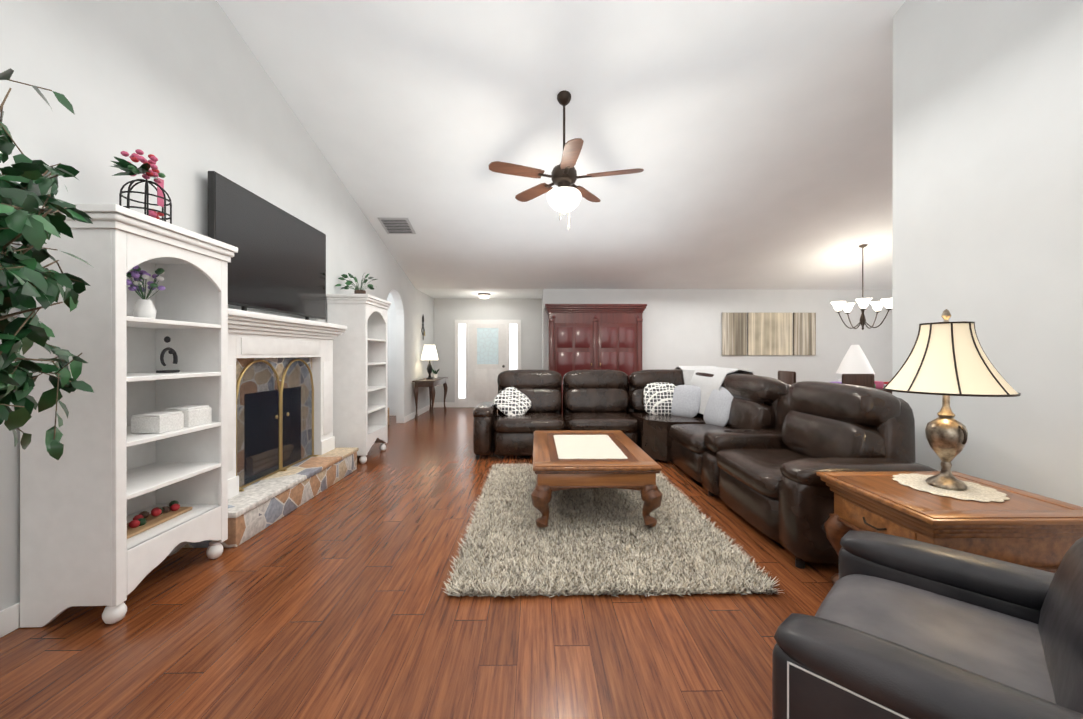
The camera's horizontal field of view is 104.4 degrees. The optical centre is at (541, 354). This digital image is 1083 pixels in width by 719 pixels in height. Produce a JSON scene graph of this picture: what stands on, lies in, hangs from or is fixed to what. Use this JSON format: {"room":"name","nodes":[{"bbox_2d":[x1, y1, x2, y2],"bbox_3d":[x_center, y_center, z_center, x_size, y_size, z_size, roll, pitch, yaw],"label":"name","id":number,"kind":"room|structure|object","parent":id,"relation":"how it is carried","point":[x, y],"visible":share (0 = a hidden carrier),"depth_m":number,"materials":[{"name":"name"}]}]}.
{"room":"living room","nodes":[
{"label":"living room","id":0,"kind":"room"},
{"bbox_2d":[0,0,433,610],"bbox_3d":[-2.598,-1.494,3.785,0.150,5.592,13.150,0,0,-1],"label":"wall","id":1,"kind":"structure","parent":0,"point":[186,94],"depth_m":2.85,"materials":[{"name":"paint"}]},
{"bbox_2d":[0,405,433,637],"bbox_3d":[-2.515,1.242,3.714,0.014,0.120,13.000,0,0,-1],"label":"baseboard","id":2,"kind":"structure","parent":1,"relation":"attached to","point":[10,619],"depth_m":1.97,"materials":[{"name":"white wood"}]},
{"bbox_2d":[421,314,425,339],"bbox_3d":[-2.556,-0.584,9.162,0.068,0.560,0.231,0,0,-1],"label":"decor","id":3,"kind":"object","parent":1,"relation":"attached to","point":[423,333],"visible":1,"depth_m":9.16,"materials":[{"name":"black metal"}]},
{"bbox_2d":[387,293,395,415],"bbox_3d":[-3.699,-0.003,8.921,1.900,2.600,0.150,0,0,-1],"label":"wall","id":4,"kind":"structure","parent":0,"point":[392,360],"depth_m":8.84,"materials":[{"name":"paint"}]},
{"bbox_2d":[0,407,838,718],"bbox_3d":[1.728,1.352,3.751,12.900,0.100,13.350,0,0,-1],"label":"floor","id":5,"kind":"structure","parent":0,"point":[336,601],"depth_m":1.97,"materials":[{"name":"brown wood"}]},
{"bbox_2d":[0,68,93,459],"bbox_3d":[-1.825,0.218,1.104,1.173,2.173,1.130,0,0,-1],"label":"ficus tree","id":6,"kind":"object","parent":5,"relation":"on","point":[28,223],"visible":1,"depth_m":1.25,"materials":[{"name":"green plant"}]},
{"bbox_2d":[20,149,237,626],"bbox_3d":[-2.238,0.084,2.361,0.490,2.439,0.810,0,0,-1],"label":"bookcase","id":7,"kind":"object","parent":5,"relation":"on","point":[124,495],"visible":0.98,"depth_m":2.07,"materials":[{"name":"white paint"}]},
{"bbox_2d":[182,308,358,547],"bbox_3d":[-2.278,0.492,3.776,0.450,1.620,1.980,0,0,-1],"label":"fireplace","id":8,"kind":"object","parent":5,"relation":"on","point":[285,456],"visible":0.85,"depth_m":3.69,"materials":[{"name":"stone"}]},
{"bbox_2d":[208,171,325,319],"bbox_3d":[-2.425,-0.834,3.908,0.220,1.029,1.650,0,0,-1],"label":"tv","id":9,"kind":"object","parent":8,"relation":"on","point":[277,263],"visible":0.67,"depth_m":3.68,"materials":[{"name":"black plastic"}]},
{"bbox_2d":[326,273,390,463],"bbox_3d":[-2.305,0.139,5.311,0.539,2.322,0.810,0,0,-1],"label":"bookcase","id":10,"kind":"object","parent":5,"relation":"on","point":[360,383],"visible":0.92,"depth_m":4.95,"materials":[{"name":"white paint"}]},
{"bbox_2d":[335,273,377,293],"bbox_3d":[-2.318,-0.864,5.289,0.514,0.316,0.426,0,0,-1],"label":"plant","id":11,"kind":"object","parent":10,"relation":"on","point":[357,290],"depth_m":5.27,"materials":[{"name":"green plant"}]},
{"bbox_2d":[412,377,447,418],"bbox_3d":[-2.346,0.912,8.966,0.446,0.771,1.300,0,0,-1],"label":"console table","id":12,"kind":"object","parent":5,"relation":"on","point":[431,384],"visible":1,"depth_m":8.38,"materials":[{"name":"brown wood"}]},
{"bbox_2d":[421,345,437,378],"bbox_3d":[-2.347,0.166,8.816,0.360,0.720,0.360,0,0,-1],"label":"light","id":13,"kind":"object","parent":12,"relation":"on","point":[429,352],"visible":1,"depth_m":8.71,"materials":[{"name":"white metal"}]},
{"bbox_2d":[432,369,438,377],"bbox_3d":[-2.345,0.406,9.265,0.185,0.238,0.187,0,0,-1],"label":"potted plant","id":14,"kind":"object","parent":12,"relation":"on","point":[435,372],"visible":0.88,"depth_m":9.23,"materials":[{"name":"white"}]},
{"bbox_2d":[544,304,646,416],"bbox_3d":[1.054,0.162,8.415,1.980,2.270,0.589,0,0,-1],"label":"armoire","id":15,"kind":"object","parent":5,"relation":"on","point":[594,336],"visible":0.62,"depth_m":8.18,"materials":[{"name":"red wood"}]},
{"bbox_2d":[443,462,782,597],"bbox_3d":[0.377,1.279,3.555,1.916,0.045,2.708,0,0,-1],"label":"rug","id":16,"kind":"object","parent":5,"relation":"on","point":[595,541],"visible":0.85,"depth_m":2.75,"materials":[{"name":"beige carpet"}]},
{"bbox_2d":[531,430,662,527],"bbox_3d":[0.389,1.023,3.681,0.951,0.458,1.441,0,0,-1],"label":"coffee table","id":17,"kind":"object","parent":16,"relation":"on","point":[575,459],"visible":1,"depth_m":3.02,"materials":[{"name":"brown wood"}]},
{"bbox_2d":[473,366,937,568],"bbox_3d":[0.823,0.736,4.320,3.348,1.130,3.696,0,0,-1],"label":"sofa","id":18,"kind":"object","parent":5,"relation":"on","point":[756,451],"visible":0.85,"depth_m":3.85,"materials":[{"name":"leather"}]},
{"bbox_2d":[778,371,795,384],"bbox_3d":[4.232,0.789,6.912,0.440,1.020,0.440,0,0,-1],"label":"dining chair","id":19,"kind":"object","parent":5,"relation":"on","point":[788,377],"visible":0.1,"depth_m":6.86,"materials":[{"name":"brown wood"}]},
{"bbox_2d":[842,374,873,387],"bbox_3d":[4.493,0.789,6.166,0.440,1.020,0.440,0,0,-1],"label":"dining chair","id":20,"kind":"object","parent":5,"relation":"on","point":[866,380],"visible":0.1,"depth_m":5.95,"materials":[{"name":"brown wood"}]},
{"bbox_2d":[830,345,891,393],"bbox_3d":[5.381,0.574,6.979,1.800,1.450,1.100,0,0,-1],"label":"table lamp","id":21,"kind":"object","parent":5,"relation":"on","point":[855,360],"visible":0.27,"depth_m":6.74,"materials":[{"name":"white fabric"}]},
{"bbox_2d":[772,530,1082,718],"bbox_3d":[1.266,0.888,1.118,0.976,0.834,0.920,0,0,-44],"label":"armchair","id":22,"kind":"object","parent":5,"relation":"on","point":[896,627],"visible":1,"depth_m":1.10,"materials":[{"name":"leather"}]},
{"bbox_2d":[816,471,1082,583],"bbox_3d":[2.012,0.992,2.089,0.820,0.632,0.720,0,0,-1],"label":"end table","id":23,"kind":"object","parent":5,"relation":"on","point":[987,518],"visible":0.58,"depth_m":1.88,"materials":[{"name":"brown wood"}]},
{"bbox_2d":[883,309,1020,490],"bbox_3d":[2.071,0.223,2.149,0.506,0.905,0.506,0,0,-1],"label":"table lamp","id":24,"kind":"object","parent":23,"relation":"on","point":[946,359],"visible":1,"depth_m":2.07,"materials":[{"name":"fabric"}]},
{"bbox_2d":[434,298,541,401],"bbox_3d":[-1.228,-0.029,10.307,2.780,2.650,0.150,0,0,-1],"label":"wall","id":25,"kind":"structure","parent":0,"point":[448,312],"depth_m":10.23,"materials":[{"name":"paint"}]},
{"bbox_2d":[434,402,454,406],"bbox_3d":[-1.302,1.235,10.225,2.630,0.120,0.014,0,0,-1],"label":"baseboard","id":26,"kind":"structure","parent":25,"relation":"attached to","point":[441,404],"depth_m":10.19,"materials":[{"name":"white wood"}]},
{"bbox_2d":[455,320,520,406],"bbox_3d":[-1.302,0.230,10.168,1.610,2.130,0.120,0,0,-1],"label":"front door","id":27,"kind":"structure","parent":25,"relation":"in","point":[487,352],"depth_m":10.20,"materials":[{"name":"white wood"}]},
{"bbox_2d":[542,295,542,369],"bbox_3d":[0.098,-0.029,9.551,0.150,2.650,1.400,0,0,-1],"label":"wall","id":28,"kind":"structure","parent":0,"point":[542,332],"depth_m":9.54,"materials":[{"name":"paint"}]},
{"bbox_2d":[217,0,905,298],"bbox_3d":[2.751,-2.894,3.861,10.850,3.093,13.150,0,0,-1],"label":"ceiling","id":29,"kind":"structure","parent":0,"point":[753,139],"depth_m":4.54,"materials":[{"name":"paint"}]},
{"bbox_2d":[378,218,415,233],"bbox_3d":[-2.181,-1.936,6.354,0.440,0.120,0.428,0,0,-1],"label":"ceiling vent","id":30,"kind":"object","parent":29,"relation":"in","point":[397,225],"visible":0.96,"depth_m":6.33,"materials":[{"name":"grey metal"}]},
{"bbox_2d":[478,293,489,298],"bbox_3d":[-1.286,-1.297,9.430,0.280,0.110,0.280,0,0,-1],"label":"ceiling light","id":31,"kind":"object","parent":29,"relation":"attached to","point":[484,295],"visible":1,"depth_m":9.34,"materials":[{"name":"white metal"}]},
{"bbox_2d":[489,90,643,229],"bbox_3d":[0.233,-1.877,4.067,1.448,1.357,1.411,0,0,-1],"label":"ceiling fan","id":32,"kind":"object","parent":29,"relation":"hanging from","point":[565,195],"visible":1,"depth_m":4.02,"materials":[{"name":"brown wood"}]},
{"bbox_2d":[831,244,891,329],"bbox_3d":[5.362,-1.110,7.039,0.886,1.416,0.856,0,0,-1],"label":"chandelier","id":33,"kind":"object","parent":29,"relation":"hanging from","point":[862,302],"visible":0.96,"depth_m":7.00,"materials":[{"name":"white glass"}]},
{"bbox_2d":[543,289,891,385],"bbox_3d":[4.069,-0.028,8.834,8.070,2.650,0.150,0,0,-1],"label":"wall","id":34,"kind":"structure","parent":0,"point":[681,327],"depth_m":8.76,"materials":[{"name":"paint"}]},
{"bbox_2d":[722,313,747,354],"bbox_3d":[4.010,-0.418,8.738,0.510,0.890,0.032,0,0,-1],"label":"picture","id":35,"kind":"object","parent":34,"relation":"attached to","point":[734,325],"depth_m":8.72,"materials":[{"name":"brown fabric"}]},
{"bbox_2d":[747,313,792,354],"bbox_3d":[4.760,-0.418,8.749,0.930,0.890,0.032,0,0,-1],"label":"picture","id":36,"kind":"object","parent":34,"relation":"attached to","point":[768,333],"depth_m":8.73,"materials":[{"name":"brown fabric"}]},
{"bbox_2d":[793,313,815,354],"bbox_3d":[5.485,-0.418,8.759,0.460,0.890,0.032,0,0,-1],"label":"picture","id":37,"kind":"object","parent":34,"relation":"attached to","point":[804,324],"depth_m":8.74,"materials":[{"name":"brown fabric"}]},
{"bbox_2d":[892,0,1082,506],"bbox_3d":[2.953,-1.491,0.340,0.150,5.592,6.100,0,0,-1],"label":"wall","id":38,"kind":"structure","parent":0,"point":[988,167],"depth_m":2.61,"materials":[{"name":"paint"}]}
]}

